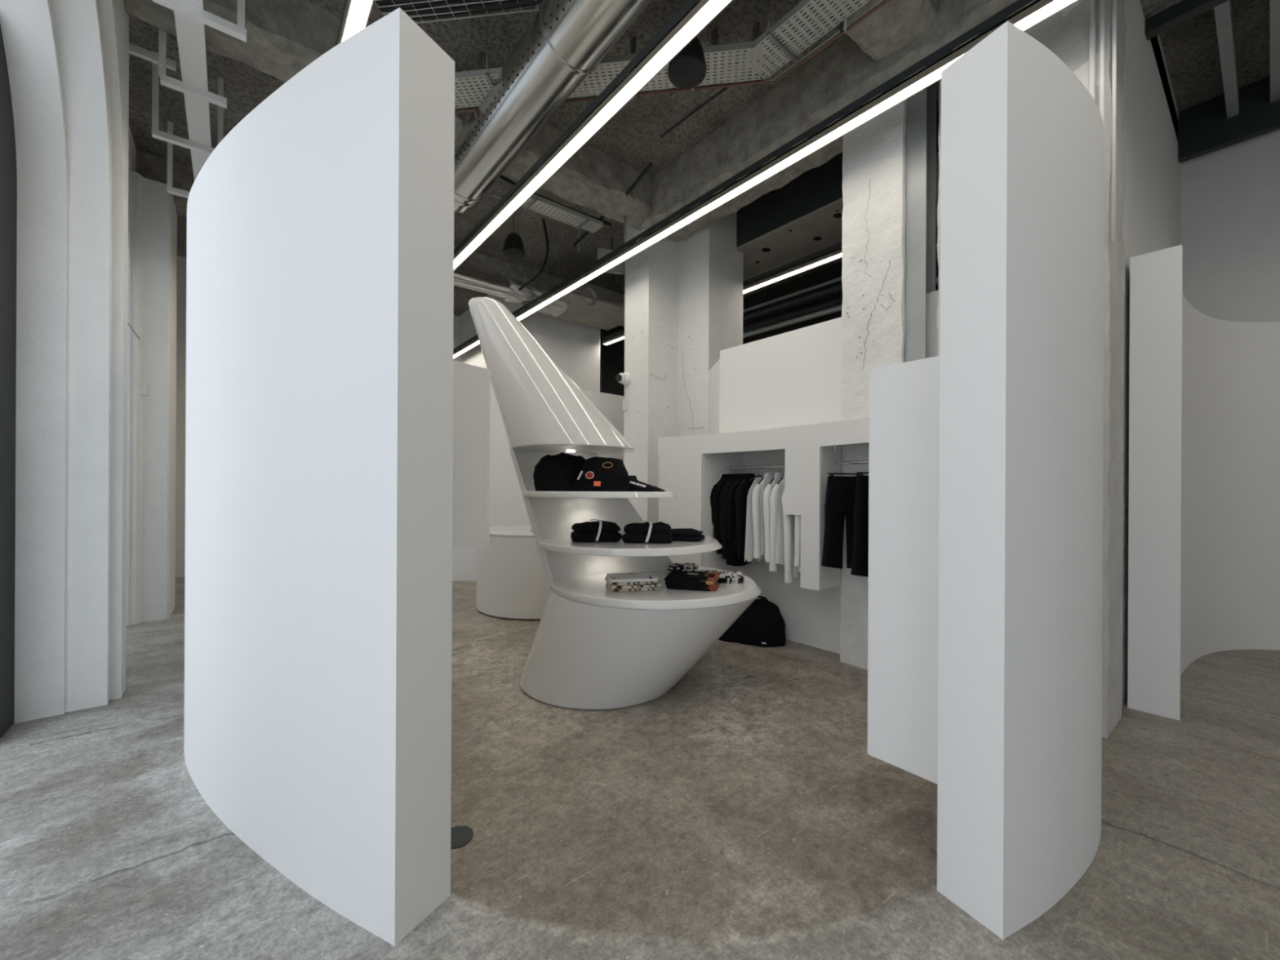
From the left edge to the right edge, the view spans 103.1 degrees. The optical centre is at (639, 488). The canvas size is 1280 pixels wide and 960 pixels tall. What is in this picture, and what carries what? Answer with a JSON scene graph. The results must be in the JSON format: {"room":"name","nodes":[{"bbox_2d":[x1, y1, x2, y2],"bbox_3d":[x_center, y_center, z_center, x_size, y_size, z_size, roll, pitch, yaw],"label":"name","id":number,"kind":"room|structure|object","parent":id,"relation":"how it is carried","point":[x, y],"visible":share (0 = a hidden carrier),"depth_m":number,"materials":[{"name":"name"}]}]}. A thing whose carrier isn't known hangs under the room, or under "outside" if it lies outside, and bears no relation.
{"room":"clothing store","nodes":[
{"label":"clothing store","id":0,"kind":"room"},
{"bbox_2d":[0,0,136,723],"bbox_3d":[-2.961,-1.165,2.362,0.460,5.300,15.800,0,0,-39],"label":"wall","id":1,"kind":"structure","parent":0,"point":[68,60],"depth_m":3.33,"materials":[{"name":"paint"}]},
{"bbox_2d":[0,25,17,737],"bbox_3d":[-3.901,-1.020,3.050,0.140,5.000,0.450,0,0,-39],"label":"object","id":2,"kind":"structure","parent":1,"relation":"in","point":[8,172],"depth_m":3.08,"materials":[{"name":"black metal"}]},
{"bbox_2d":[128,42,176,71],"bbox_3d":[-3.929,-3.411,3.947,0.480,0.060,0.040,0,0,-39],"label":"wall bar","id":3,"kind":"object","parent":1,"relation":"attached to","point":[135,50],"visible":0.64,"depth_m":3.99,"materials":[{"name":"white paint"}]},
{"bbox_2d":[175,255,458,577],"bbox_3d":[-6.090,-1.182,9.727,5.300,5.300,0.200,0,0,-39],"label":"wall","id":4,"kind":"structure","parent":0,"point":[181,261],"depth_m":8.40,"materials":[{"name":"paint"}]},
{"bbox_2d":[452,360,490,548],"bbox_3d":[-1.692,-0.152,3.005,2.466,0.814,0.415,0,0,43],"label":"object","id":5,"kind":"structure","parent":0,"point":[471,384],"depth_m":2.27,"materials":[{"name":"white paint"}]},
{"bbox_2d":[458,293,599,392],"bbox_3d":[-2.430,-1.163,10.555,1.600,5.300,3.300,0,0,-39],"label":"wall","id":6,"kind":"structure","parent":0,"point":[575,347],"depth_m":9.46,"materials":[{"name":"white paint"}]},
{"bbox_2d":[600,325,624,395],"bbox_3d":[-0.395,-1.152,11.359,2.580,5.300,0.200,0,0,-39],"label":"wall","id":7,"kind":"structure","parent":0,"point":[612,365],"depth_m":11.06,"materials":[{"name":"paint"}]},
{"bbox_2d":[602,328,624,345],"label":"strip light","id":8,"kind":"object","parent":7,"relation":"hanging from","point":[619,335],"depth_m":9.51,"materials":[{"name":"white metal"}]},
{"bbox_2d":[619,250,937,359],"bbox_3d":[2.143,-2.864,8.041,0.120,0.170,8.141,0,0,-39],"label":"pipe","id":9,"kind":"object","parent":7,"relation":"attached to","point":[837,287],"visible":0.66,"depth_m":7.72,"materials":[{"name":"grey metal"}]},
{"bbox_2d":[742,276,937,338],"bbox_3d":[2.337,-2.663,8.198,0.090,0.140,8.141,0,0,-39],"label":"pipe","id":10,"kind":"object","parent":7,"relation":"attached to","point":[838,308],"visible":0.32,"depth_m":8.01,"materials":[{"name":"grey metal"}]},
{"bbox_2d":[742,263,937,333],"bbox_3d":[2.611,-2.911,8.418,0.180,0.230,8.141,0,0,-39],"label":"pipe","id":11,"kind":"object","parent":7,"relation":"attached to","point":[835,300],"visible":0.24,"depth_m":8.37,"materials":[{"name":"grey metal"}]},
{"bbox_2d":[742,243,937,313],"bbox_3d":[2.378,-3.113,8.230,0.060,0.110,8.140,0,0,-39],"label":"pipe","id":12,"kind":"object","parent":7,"relation":"attached to","point":[839,278],"visible":0.32,"depth_m":8.08,"materials":[{"name":"black metal"}]},
{"bbox_2d":[0,577,1279,959],"bbox_3d":[1.060,1.606,5.610,11.300,0.200,15.800,0,0,-39],"label":"floor","id":13,"kind":"structure","parent":0,"point":[740,811],"depth_m":2.20,"materials":[{"name":"concrete"}]},
{"bbox_2d":[128,171,177,625],"bbox_3d":[-5.657,-0.980,5.918,0.320,4.900,0.880,0,0,-39],"label":"column","id":14,"kind":"object","parent":13,"relation":"on","point":[153,276],"visible":0.87,"depth_m":5.65,"materials":[{"name":"paint"}]},
{"bbox_2d":[183,7,454,946],"bbox_3d":[-2.235,-0.047,3.283,1.105,3.070,4.281,0,0,-32],"label":"wall","id":15,"kind":"structure","parent":13,"relation":"on","point":[320,266],"depth_m":1.84,"materials":[{"name":"white paint"}]},
{"bbox_2d":[450,825,473,848],"bbox_3d":[-0.788,1.493,2.180,0.140,0.004,0.140,0,0,-39],"label":"cap","id":16,"kind":"object","parent":13,"relation":"on","point":[461,835],"visible":0.62,"depth_m":2.18,"materials":[{"name":"grey metal"}]},
{"bbox_2d":[476,524,551,619],"bbox_3d":[-1.245,1.005,6.580,1.670,0.976,1.670,0,0,0],"label":"counter","id":17,"kind":"object","parent":13,"relation":"on","point":[512,582],"depth_m":5.79,"materials":[{"name":"white paint"}]},
{"bbox_2d":[452,390,624,581],"bbox_3d":[-2.349,-0.047,8.179,4.958,3.070,0.745,0,0,-14],"label":"wall","id":18,"kind":"structure","parent":13,"relation":"on","point":[507,504],"depth_m":8.18,"materials":[{"name":"white paint"}]},
{"bbox_2d":[468,297,761,709],"bbox_3d":[-0.206,0.007,4.050,2.310,2.984,1.640,0,0,0],"label":"display stand","id":19,"kind":"object","parent":13,"relation":"on","point":[593,646],"visible":0.96,"depth_m":3.61,"materials":[{"name":"white paint"}]},
{"bbox_2d":[468,297,635,453],"bbox_3d":[-0.698,-0.898,4.050,1.326,1.179,0.980,0,0,0],"label":"hood","id":20,"kind":"object","parent":19,"relation":"attached to","point":[543,411],"depth_m":3.76,"materials":[{"name":"white paint"}]},
{"bbox_2d":[531,453,584,491],"bbox_3d":[-0.603,-0.127,3.898,0.438,0.286,0.370,0,0,-6],"label":"cap","id":21,"kind":"object","parent":19,"relation":"on","point":[554,472],"visible":0.76,"depth_m":3.75,"materials":[{"name":"black fabric"}]},
{"bbox_2d":[570,519,621,542],"bbox_3d":[-0.338,0.313,3.861,0.378,0.159,0.280,0,0,-9],"label":"jacket","id":22,"kind":"object","parent":19,"relation":"on","point":[597,531],"visible":1,"depth_m":3.74,"materials":[{"name":"black fabric"}]},
{"bbox_2d":[523,490,677,497],"bbox_3d":[-0.308,0.041,4.050,1.219,0.045,1.206,0,0,0],"label":"shelf","id":23,"kind":"object","parent":19,"relation":"attached to","point":[526,494],"depth_m":3.52,"materials":[{"name":"white paint"}]},
{"bbox_2d":[575,458,630,491],"bbox_3d":[-0.267,-0.104,3.792,0.410,0.245,0.345,0,0,6],"label":"cap","id":24,"kind":"object","parent":19,"relation":"on","point":[603,474],"visible":0.99,"depth_m":3.67,"materials":[{"name":"black fabric"}]},
{"bbox_2d":[537,534,722,556],"bbox_3d":[-0.079,0.420,4.050,1.452,0.050,1.438,0,0,0],"label":"shelf","id":25,"kind":"object","parent":19,"relation":"attached to","point":[564,544],"depth_m":3.51,"materials":[{"name":"white paint"}]},
{"bbox_2d":[605,583,659,591],"bbox_3d":[-0.053,0.701,3.668,0.364,0.027,0.264,0,0,-14],"label":"t-shirt","id":26,"kind":"object","parent":19,"relation":"on","point":[608,587],"visible":0.38,"depth_m":3.55,"materials":[{"name":"multicoloured fabric"}]},
{"bbox_2d":[605,582,662,589],"bbox_3d":[-0.044,0.678,3.651,0.364,0.027,0.262,0,0,-18],"label":"t-shirt","id":27,"kind":"object","parent":26,"relation":"on","point":[659,584],"visible":0.47,"depth_m":3.53,"materials":[{"name":"multicoloured fabric"}]},
{"bbox_2d":[604,577,658,585],"bbox_3d":[-0.061,0.655,3.667,0.362,0.028,0.262,0,0,-13],"label":"t-shirt","id":28,"kind":"object","parent":27,"relation":"on","point":[606,578],"visible":0.46,"depth_m":3.54,"materials":[{"name":"multicoloured fabric"}]},
{"bbox_2d":[605,572,659,582],"bbox_3d":[-0.057,0.633,3.653,0.361,0.028,0.263,0,0,-10],"label":"t-shirt","id":29,"kind":"object","parent":28,"relation":"on","point":[641,576],"visible":1,"depth_m":3.58,"materials":[{"name":"white fabric"}]},
{"bbox_2d":[622,521,672,543],"bbox_3d":[0.060,0.319,3.801,0.372,0.151,0.283,0,0,5],"label":"jacket","id":30,"kind":"object","parent":19,"relation":"on","point":[643,532],"visible":1,"depth_m":3.68,"materials":[{"name":"black fabric"}]},
{"bbox_2d":[629,475,666,491],"bbox_3d":[-0.021,-0.041,3.847,0.428,0.120,0.261,0,0,7],"label":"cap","id":31,"kind":"object","parent":19,"relation":"on","point":[636,485],"visible":0.62,"depth_m":3.73,"materials":[{"name":"black fabric"}]},
{"bbox_2d":[549,566,760,609],"bbox_3d":[0.117,0.743,4.050,1.651,0.054,1.636,0,0,0],"label":"shelf","id":32,"kind":"object","parent":19,"relation":"attached to","point":[589,589],"depth_m":3.48,"materials":[{"name":"white paint"}]},
{"bbox_2d":[666,567,697,572],"bbox_3d":[0.367,0.699,4.421,0.261,0.034,0.202,0,0,0],"label":"t-shirt","id":33,"kind":"object","parent":19,"relation":"on","point":[668,569],"visible":0.38,"depth_m":4.33,"materials":[{"name":"black fabric"}]},
{"bbox_2d":[666,563,697,569],"bbox_3d":[0.366,0.670,4.420,0.263,0.033,0.205,0,0,-6],"label":"t-shirt","id":34,"kind":"object","parent":33,"relation":"on","point":[670,566],"visible":0.98,"depth_m":4.33,"materials":[{"name":"multicoloured fabric"}]},
{"bbox_2d":[671,528,705,541],"bbox_3d":[0.279,0.351,3.977,0.445,0.090,0.294,0,0,14],"label":"jacket","id":35,"kind":"object","parent":19,"relation":"on","point":[677,534],"visible":0.48,"depth_m":3.84,"materials":[{"name":"black fabric"}]},
{"bbox_2d":[666,582,719,591],"bbox_3d":[0.387,0.702,3.697,0.365,0.030,0.253,0,0,15],"label":"t-shirt","id":36,"kind":"object","parent":19,"relation":"on","point":[717,586],"visible":0.41,"depth_m":3.58,"materials":[{"name":"black fabric"}]},
{"bbox_2d":[665,580,717,587],"bbox_3d":[0.376,0.677,3.698,0.369,0.029,0.252,0,0,12],"label":"t-shirt","id":37,"kind":"object","parent":36,"relation":"on","point":[668,584],"visible":0.38,"depth_m":3.58,"materials":[{"name":"black fabric"}]},
{"bbox_2d":[664,577,718,584],"bbox_3d":[0.374,0.652,3.695,0.368,0.030,0.251,0,0,18],"label":"t-shirt","id":38,"kind":"object","parent":37,"relation":"on","point":[673,580],"visible":0.43,"depth_m":3.57,"materials":[{"name":"black fabric"}]},
{"bbox_2d":[666,570,719,581],"bbox_3d":[0.388,0.629,3.697,0.368,0.028,0.255,0,0,15],"label":"t-shirt","id":39,"kind":"object","parent":38,"relation":"on","point":[677,575],"visible":1,"depth_m":3.62,"materials":[{"name":"black fabric"}]},
{"bbox_2d":[717,580,742,583],"bbox_3d":[0.627,0.705,3.979,0.345,0.026,0.251,0,0,3],"label":"t-shirt","id":40,"kind":"object","parent":19,"relation":"on","point":[718,581],"visible":0.24,"depth_m":3.86,"materials":[{"name":"black fabric"}]},
{"bbox_2d":[717,577,743,580],"bbox_3d":[0.627,0.685,3.977,0.339,0.026,0.245,0,0,1],"label":"t-shirt","id":41,"kind":"object","parent":40,"relation":"on","point":[719,579],"visible":0.24,"depth_m":3.86,"materials":[{"name":"black fabric"}]},
{"bbox_2d":[697,569,742,577],"bbox_3d":[0.626,0.666,3.981,0.344,0.024,0.243,0,0,5],"label":"t-shirt","id":42,"kind":"object","parent":41,"relation":"on","point":[722,574],"visible":0.68,"depth_m":3.94,"materials":[{"name":"multicoloured fabric"}]},
{"bbox_2d":[718,595,788,647],"bbox_3d":[1.109,1.270,5.035,0.699,0.471,0.361,0,0,20],"label":"bag","id":43,"kind":"object","parent":13,"relation":"on","point":[762,624],"visible":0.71,"depth_m":4.89,"materials":[{"name":"black fabric"}]},
{"bbox_2d":[905,84,937,362],"bbox_3d":[2.246,-1.138,4.069,0.192,5.300,0.150,0,0,-39],"label":"steel column","id":44,"kind":"structure","parent":13,"relation":"on","point":[922,107],"depth_m":4.03,"materials":[{"name":"grey metal"}]},
{"bbox_2d":[937,20,1105,939],"bbox_3d":[1.861,-0.025,2.397,0.486,3.070,1.897,0,0,40],"label":"wall","id":45,"kind":"structure","parent":13,"relation":"on","point":[1023,141],"depth_m":1.81,"materials":[{"name":"white paint"}]},
{"bbox_2d":[1127,244,1279,719],"bbox_3d":[5.700,-0.030,3.381,3.420,3.120,3.120,0,0,-39],"label":"wall","id":46,"kind":"structure","parent":13,"relation":"on","point":[1204,513],"depth_m":4.48,"materials":[{"name":"white paint"}]},
{"bbox_2d":[519,587,761,709],"bbox_3d":[0.001,1.135,4.050,1.886,0.730,1.640,0,0,0],"label":"base","id":47,"kind":"object","parent":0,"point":[583,655],"depth_m":3.40,"materials":[{"name":"white paint"}]},
{"bbox_2d":[623,222,679,523],"bbox_3d":[0.158,-1.149,6.866,0.554,5.300,0.513,0,0,-39],"label":"pillar","id":48,"kind":"structure","parent":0,"point":[652,273],"depth_m":6.65,"materials":[{"name":"paint"}]},
{"bbox_2d":[128,0,1270,315],"bbox_3d":[1.090,-4.044,5.610,11.300,0.500,15.800,0,0,-39],"label":"ceiling","id":49,"kind":"structure","parent":0,"point":[1191,51],"depth_m":4.98,"materials":[{"name":"concrete"}]},
{"bbox_2d":[151,0,246,198],"bbox_3d":[-3.819,-3.455,4.356,0.560,0.730,4.403,0,0,-41],"label":"cable tray","id":50,"kind":"object","parent":49,"relation":"hanging from","point":[190,17],"visible":0.75,"depth_m":3.91,"materials":[{"name":"white paint"}]},
{"bbox_2d":[334,0,374,46],"bbox_3d":[-2.047,-3.296,3.473,0.110,1.030,10.000,0,0,-39],"label":"strip light","id":51,"kind":"object","parent":49,"relation":"hanging from","point":[356,14],"visible":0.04,"depth_m":3.02,"materials":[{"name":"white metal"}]},
{"bbox_2d":[334,0,346,46],"bbox_3d":[-2.049,-2.881,3.473,0.100,0.060,10.000,0,0,-39],"label":"cable tray","id":52,"kind":"object","parent":51,"relation":"on","point":[342,18],"depth_m":3.14,"materials":[{"name":"grey metal"}]},
{"bbox_2d":[342,0,368,40],"bbox_3d":[-2.049,-2.803,3.473,0.064,0.037,9.990,0,0,-39],"label":"diffuser","id":53,"kind":"object","parent":51,"relation":"attached to","point":[357,19],"depth_m":3.01,"materials":[{"name":"white plastic"}]},
{"bbox_2d":[136,150,624,326],"bbox_3d":[-2.459,-3.598,8.657,9.027,0.470,0.536,0,0,-39],"label":"ceiling beam","id":54,"kind":"structure","parent":49,"relation":"attached to","point":[150,166],"depth_m":6.29,"materials":[{"name":"concrete"}]},
{"bbox_2d":[122,0,653,229],"bbox_3d":[-1.591,-3.592,5.100,5.639,0.473,0.536,0,0,-39],"label":"ceiling beam","id":55,"kind":"structure","parent":49,"relation":"attached to","point":[284,37],"depth_m":4.05,"materials":[{"name":"concrete"}]},
{"bbox_2d":[573,162,653,246],"bbox_3d":[-0.391,-3.452,6.309,0.076,0.040,2.086,0,0,-30],"label":"conduit","id":56,"kind":"object","parent":55,"relation":"attached to","point":[646,169],"visible":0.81,"depth_m":5.81,"materials":[{"name":"black metal"}]},
{"bbox_2d":[453,266,568,317],"bbox_3d":[-3.054,-3.357,7.046,4.450,0.919,0.566,0,0,-39],"label":"ventilation duct","id":57,"kind":"object","parent":49,"relation":"hanging from","point":[465,277],"visible":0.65,"depth_m":7.71,"materials":[{"name":"grey metal"}]},
{"bbox_2d":[502,213,524,259],"bbox_3d":[-1.592,-3.368,6.420,0.276,0.880,0.276,0,0,-39],"label":"speaker","id":58,"kind":"object","parent":49,"relation":"hanging from","point":[513,247],"visible":0.98,"depth_m":6.33},
{"bbox_2d":[503,249,524,259],"bbox_3d":[-1.595,-2.944,6.420,0.254,0.032,0.254,0,0,-39],"label":"grille","id":59,"kind":"object","parent":58,"relation":"attached to","point":[511,254],"depth_m":6.37,"materials":[{"name":"black metal"}]},
{"bbox_2d":[374,0,655,23],"bbox_3d":[-0.178,-3.631,3.411,3.468,0.340,0.731,0,0,19],"label":"basket tray","id":60,"kind":"object","parent":49,"relation":"hanging from","point":[408,6],"visible":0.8,"depth_m":3.68,"materials":[{"name":"silver metal"}]},
{"bbox_2d":[518,218,549,290],"bbox_3d":[-1.516,-3.276,7.141,0.545,0.872,0.107,0,0,29],"label":"conduit","id":61,"kind":"object","parent":49,"relation":"hanging from","point":[539,273],"visible":1,"depth_m":7.05,"materials":[{"name":"black"}]},
{"bbox_2d":[453,0,653,212],"bbox_3d":[0.364,-3.402,2.602,0.527,0.792,7.620,0,0,-39],"label":"ventilation duct","id":62,"kind":"object","parent":49,"relation":"hanging from","point":[566,41],"visible":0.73,"depth_m":3.86,"materials":[{"name":"grey metal"}]},
{"bbox_2d":[521,190,603,232],"bbox_3d":[-0.982,-3.546,6.112,1.160,0.518,0.280,0,0,-39],"label":"cable tray","id":63,"kind":"object","parent":49,"relation":"hanging from","point":[535,202],"visible":0.88,"depth_m":6.12,"materials":[{"name":"silver metal"}]},
{"bbox_2d":[535,256,624,330],"bbox_3d":[-0.815,-3.331,8.690,1.500,0.946,1.216,0,0,-39],"label":"air conditioning unit","id":64,"kind":"object","parent":49,"relation":"hanging from","point":[607,313],"depth_m":8.48,"materials":[{"name":"silver metal"}]},
{"bbox_2d":[453,0,733,270],"bbox_3d":[-0.816,-3.289,4.464,0.110,1.030,11.200,0,0,-39],"label":"strip light","id":65,"kind":"object","parent":49,"relation":"hanging from","point":[676,34],"visible":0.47,"depth_m":3.73,"materials":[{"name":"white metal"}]},
{"bbox_2d":[454,13,764,108],"bbox_3d":[-0.391,-3.543,4.110,2.703,0.518,0.360,0,0,7],"label":"cable tray","id":66,"kind":"object","parent":49,"relation":"hanging from","point":[477,86],"visible":0.4,"depth_m":4.06,"materials":[{"name":"silver metal"}]},
{"bbox_2d":[454,0,890,114],"bbox_3d":[0.237,-3.541,4.091,4.022,0.515,0.711,0,0,21],"label":"pipe","id":67,"kind":"object","parent":66,"relation":"attached to","point":[755,83],"visible":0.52,"depth_m":4.14,"materials":[{"name":"grey metal"}]},
{"bbox_2d":[597,216,623,275],"bbox_3d":[-0.401,-3.392,6.997,0.360,0.820,0.066,0,0,-17],"label":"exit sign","id":68,"kind":"object","parent":49,"relation":"hanging from","point":[619,268],"visible":0.46,"depth_m":6.99,"materials":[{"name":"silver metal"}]},
{"bbox_2d":[667,0,706,88],"bbox_3d":[0.338,-3.358,3.620,0.276,0.880,0.276,0,0,-39],"label":"speaker","id":69,"kind":"object","parent":49,"relation":"hanging from","point":[687,69],"visible":0.77,"depth_m":3.55},
{"bbox_2d":[669,60,704,88],"bbox_3d":[0.335,-2.934,3.620,0.254,0.032,0.254,0,0,-39],"label":"grille","id":70,"kind":"object","parent":69,"relation":"attached to","point":[683,74],"depth_m":3.58,"materials":[{"name":"black metal"}]},
{"bbox_2d":[659,19,822,137],"bbox_3d":[0.981,-3.735,4.562,0.062,0.024,2.265,0,0,-43],"label":"conduit","id":71,"kind":"object","parent":49,"relation":"attached to","point":[722,90],"visible":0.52,"depth_m":4.97,"materials":[{"name":"grey metal"}]},
{"bbox_2d":[453,0,1078,359],"bbox_3d":[0.015,-3.285,5.839,0.110,1.030,13.100,0,0,-39],"label":"strip light","id":72,"kind":"object","parent":49,"relation":"hanging from","point":[897,89],"visible":0.78,"depth_m":4.06,"materials":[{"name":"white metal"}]},
{"bbox_2d":[742,0,870,79],"bbox_3d":[1.328,-3.537,3.465,0.360,0.513,1.387,0,0,-39],"label":"cable tray","id":73,"kind":"object","parent":49,"relation":"hanging from","point":[772,42],"visible":1,"depth_m":3.65,"materials":[{"name":"silver metal"}]},
{"bbox_2d":[736,100,938,281],"bbox_3d":[2.421,-3.472,6.170,1.080,0.632,4.600,0,0,-39],"label":"window","id":74,"kind":"structure","parent":49,"relation":"attached to","point":[802,217],"depth_m":6.24,"materials":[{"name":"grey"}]},
{"bbox_2d":[742,241,841,294],"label":"strip light","id":75,"kind":"object","parent":74,"relation":"hanging from","point":[827,255],"depth_m":6.46,"materials":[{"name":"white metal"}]},
{"bbox_2d":[820,0,937,100],"bbox_3d":[0.421,-3.586,2.601,5.646,0.464,0.538,0,0,-39],"label":"ceiling beam","id":76,"kind":"structure","parent":49,"relation":"attached to","point":[895,24],"depth_m":3.69,"materials":[{"name":"concrete"}]},
{"bbox_2d":[1145,0,1279,163],"bbox_3d":[6.536,-3.856,2.966,2.430,0.520,4.850,0,0,-39],"label":"ceiling joists","id":77,"kind":"object","parent":49,"relation":"attached to","point":[1251,110],"visible":0.96,"depth_m":5.09,"materials":[{"name":"grey metal"}]},
{"bbox_2d":[678,204,743,435],"bbox_3d":[0.757,-1.146,7.055,0.663,5.300,1.150,0,0,-39],"label":"column","id":78,"kind":"object","parent":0,"point":[711,266],"visible":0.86,"depth_m":6.60,"materials":[{"name":"paint"}]},
{"bbox_2d":[708,359,719,434],"bbox_3d":[0.918,0.010,6.137,0.097,2.990,0.674,0,0,-3],"label":"wall","id":79,"kind":"structure","parent":0,"point":[714,372],"depth_m":6.06,"materials":[{"name":"white paint"}]},
{"bbox_2d":[657,355,939,783],"bbox_3d":[1.030,0.355,3.969,2.085,1.800,3.366,0,0,-39],"label":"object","id":80,"kind":"structure","parent":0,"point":[901,429],"depth_m":2.25,"materials":[{"name":"white paint"}]},
{"bbox_2d":[711,466,731,554],"bbox_3d":[0.941,0.228,5.324,0.488,0.922,0.090,0,0,-33],"label":"jacket","id":81,"kind":"object","parent":80,"relation":"hanging from","point":[716,495],"visible":0.35,"depth_m":5.19,"materials":[{"name":"black fabric"}]},
{"bbox_2d":[719,466,736,538],"bbox_3d":[0.985,0.198,5.273,0.473,0.861,0.092,0,0,-44],"label":"jacket","id":82,"kind":"object","parent":80,"relation":"hanging from","point":[732,476],"visible":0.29,"depth_m":5.13,"materials":[{"name":"black fabric"}]},
{"bbox_2d":[721,466,751,566],"bbox_3d":[1.019,0.277,5.210,0.489,1.020,0.094,0,0,-38],"label":"jacket","id":83,"kind":"object","parent":80,"relation":"hanging from","point":[731,557],"visible":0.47,"depth_m":5.09,"materials":[{"name":"black fabric"}]},
{"bbox_2d":[726,466,746,551],"bbox_3d":[1.072,0.207,5.166,0.472,0.880,0.090,0,0,-34],"label":"jacket","id":84,"kind":"object","parent":80,"relation":"hanging from","point":[731,512],"visible":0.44,"depth_m":5.05,"materials":[{"name":"black fabric"}]},
{"bbox_2d":[734,469,755,559],"bbox_3d":[1.113,0.228,5.111,0.489,0.920,0.091,0,0,-43],"label":"jacket","id":85,"kind":"object","parent":80,"relation":"hanging from","point":[741,494],"visible":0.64,"depth_m":4.96,"materials":[{"name":"black fabric"}]},
{"bbox_2d":[744,465,764,562],"bbox_3d":[1.179,0.237,5.026,0.461,0.938,0.156,0,0,-45],"label":"shirt","id":86,"kind":"object","parent":80,"relation":"hanging from","point":[748,552],"visible":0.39,"depth_m":4.88,"materials":[{"name":"white fabric"}]},
{"bbox_2d":[751,467,773,558],"bbox_3d":[1.252,0.211,4.934,0.478,0.886,0.090,0,0,-39],"label":"shirt","id":87,"kind":"object","parent":80,"relation":"hanging from","point":[757,495],"visible":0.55,"depth_m":4.80,"materials":[{"name":"white fabric"}]},
{"bbox_2d":[763,464,783,562],"bbox_3d":[1.325,0.222,4.844,0.488,0.906,0.089,0,0,-44],"label":"shirt","id":88,"kind":"object","parent":80,"relation":"hanging from","point":[778,476],"visible":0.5,"depth_m":4.68,"materials":[{"name":"white fabric"}]},
{"bbox_2d":[768,475,784,571],"bbox_3d":[1.394,0.262,4.758,0.497,0.986,0.094,0,0,-31],"label":"shirt","id":89,"kind":"object","parent":80,"relation":"hanging from","point":[776,521],"visible":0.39,"depth_m":4.64,"materials":[{"name":"white fabric"}]},
{"bbox_2d":[781,489,799,582],"bbox_3d":[1.468,0.302,4.665,0.492,1.066,0.089,0,0,-40],"label":"shirt","id":90,"kind":"object","parent":80,"relation":"hanging from","point":[791,571],"visible":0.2,"depth_m":4.52,"materials":[{"name":"white fabric"}]},
{"bbox_2d":[794,515,800,571],"bbox_3d":[1.537,0.259,4.580,0.483,0.979,0.090,0,0,-45],"label":"shirt","id":91,"kind":"object","parent":80,"relation":"hanging from","point":[797,517],"visible":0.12,"depth_m":4.43,"materials":[{"name":"white fabric"}]},
{"bbox_2d":[821,462,857,568],"bbox_3d":[1.684,0.212,4.183,0.428,0.884,0.088,0,0,-17],"label":"trousers","id":92,"kind":"object","parent":80,"relation":"hanging from","point":[839,504],"visible":0.63,"depth_m":4.13,"materials":[{"name":"black fabric"}]},
{"bbox_2d":[850,471,868,577],"bbox_3d":[1.811,0.228,3.977,0.428,0.914,0.084,0,0,-29],"label":"trousers","id":93,"kind":"object","parent":80,"relation":"hanging from","point":[860,563],"visible":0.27,"depth_m":3.88,"materials":[{"name":"black fabric"}]},
{"bbox_2d":[719,290,937,653],"bbox_3d":[1.978,-0.030,4.544,0.100,3.080,3.300,0,0,-39],"label":"wall","id":94,"kind":"structure","parent":0,"point":[793,378],"depth_m":5.05,"materials":[{"name":"white paint"}]},
{"bbox_2d":[644,0,1035,243],"bbox_3d":[1.641,-3.506,4.816,0.688,0.610,4.342,0,0,-39],"label":"ceiling beam","id":95,"kind":"structure","parent":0,"point":[826,84],"depth_m":4.74,"materials":[{"name":"concrete"}]},
{"bbox_2d":[742,226,939,344],"bbox_3d":[2.837,-1.135,9.242,0.200,5.300,9.150,0,0,-39],"label":"wall","id":96,"kind":"structure","parent":0,"point":[833,271],"depth_m":9.13,"materials":[{"name":"paint"}]},
{"bbox_2d":[840,98,906,669],"bbox_3d":[2.094,-1.139,4.377,0.475,5.300,0.530,0,0,-39],"label":"pillar","id":97,"kind":"structure","parent":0,"point":[873,225],"depth_m":4.26,"materials":[{"name":"paint"}]},
{"bbox_2d":[936,0,1125,737],"bbox_3d":[2.732,-1.136,3.609,0.493,5.300,0.984,0,0,-39],"label":"wall","id":98,"kind":"structure","parent":0,"point":[1061,27],"depth_m":3.20,"materials":[{"name":"grey paint"}]},
{"bbox_2d":[1088,0,1096,102],"bbox_3d":[2.788,-2.635,3.132,0.030,2.300,0.030,0,0,29],"label":"conduit","id":99,"kind":"object","parent":98,"relation":"attached to","point":[1092,3],"visible":0.47,"depth_m":3.12,"materials":[{"name":"metal"}]},
{"bbox_2d":[1099,0,1105,128],"bbox_3d":[2.800,-2.635,3.077,0.022,2.300,0.022,0,0,-16],"label":"conduit","id":100,"kind":"object","parent":98,"relation":"attached to","point":[1102,6],"visible":0.47,"depth_m":3.07,"materials":[{"name":"metal"}]},
{"bbox_2d":[1111,0,1116,242],"bbox_3d":[2.853,-2.635,3.056,0.020,2.300,0.020,0,0,-39],"label":"conduit","id":101,"kind":"object","parent":98,"relation":"attached to","point":[1114,2],"visible":1,"depth_m":3.05,"materials":[{"name":"metal"}]},
{"bbox_2d":[1062,0,1180,704],"bbox_3d":[4.464,-1.377,4.550,4.350,5.800,0.200,0,0,-39],"label":"wall","id":102,"kind":"structure","parent":0,"point":[1152,166],"depth_m":3.93,"materials":[{"name":"paint"}]},
{"bbox_2d":[1180,128,1279,322],"bbox_3d":[7.664,-1.360,3.884,0.200,5.800,4.850,0,0,-39],"label":"wall","id":103,"kind":"structure","parent":0,"point":[1230,195],"depth_m":5.40,"materials":[{"name":"paint"}]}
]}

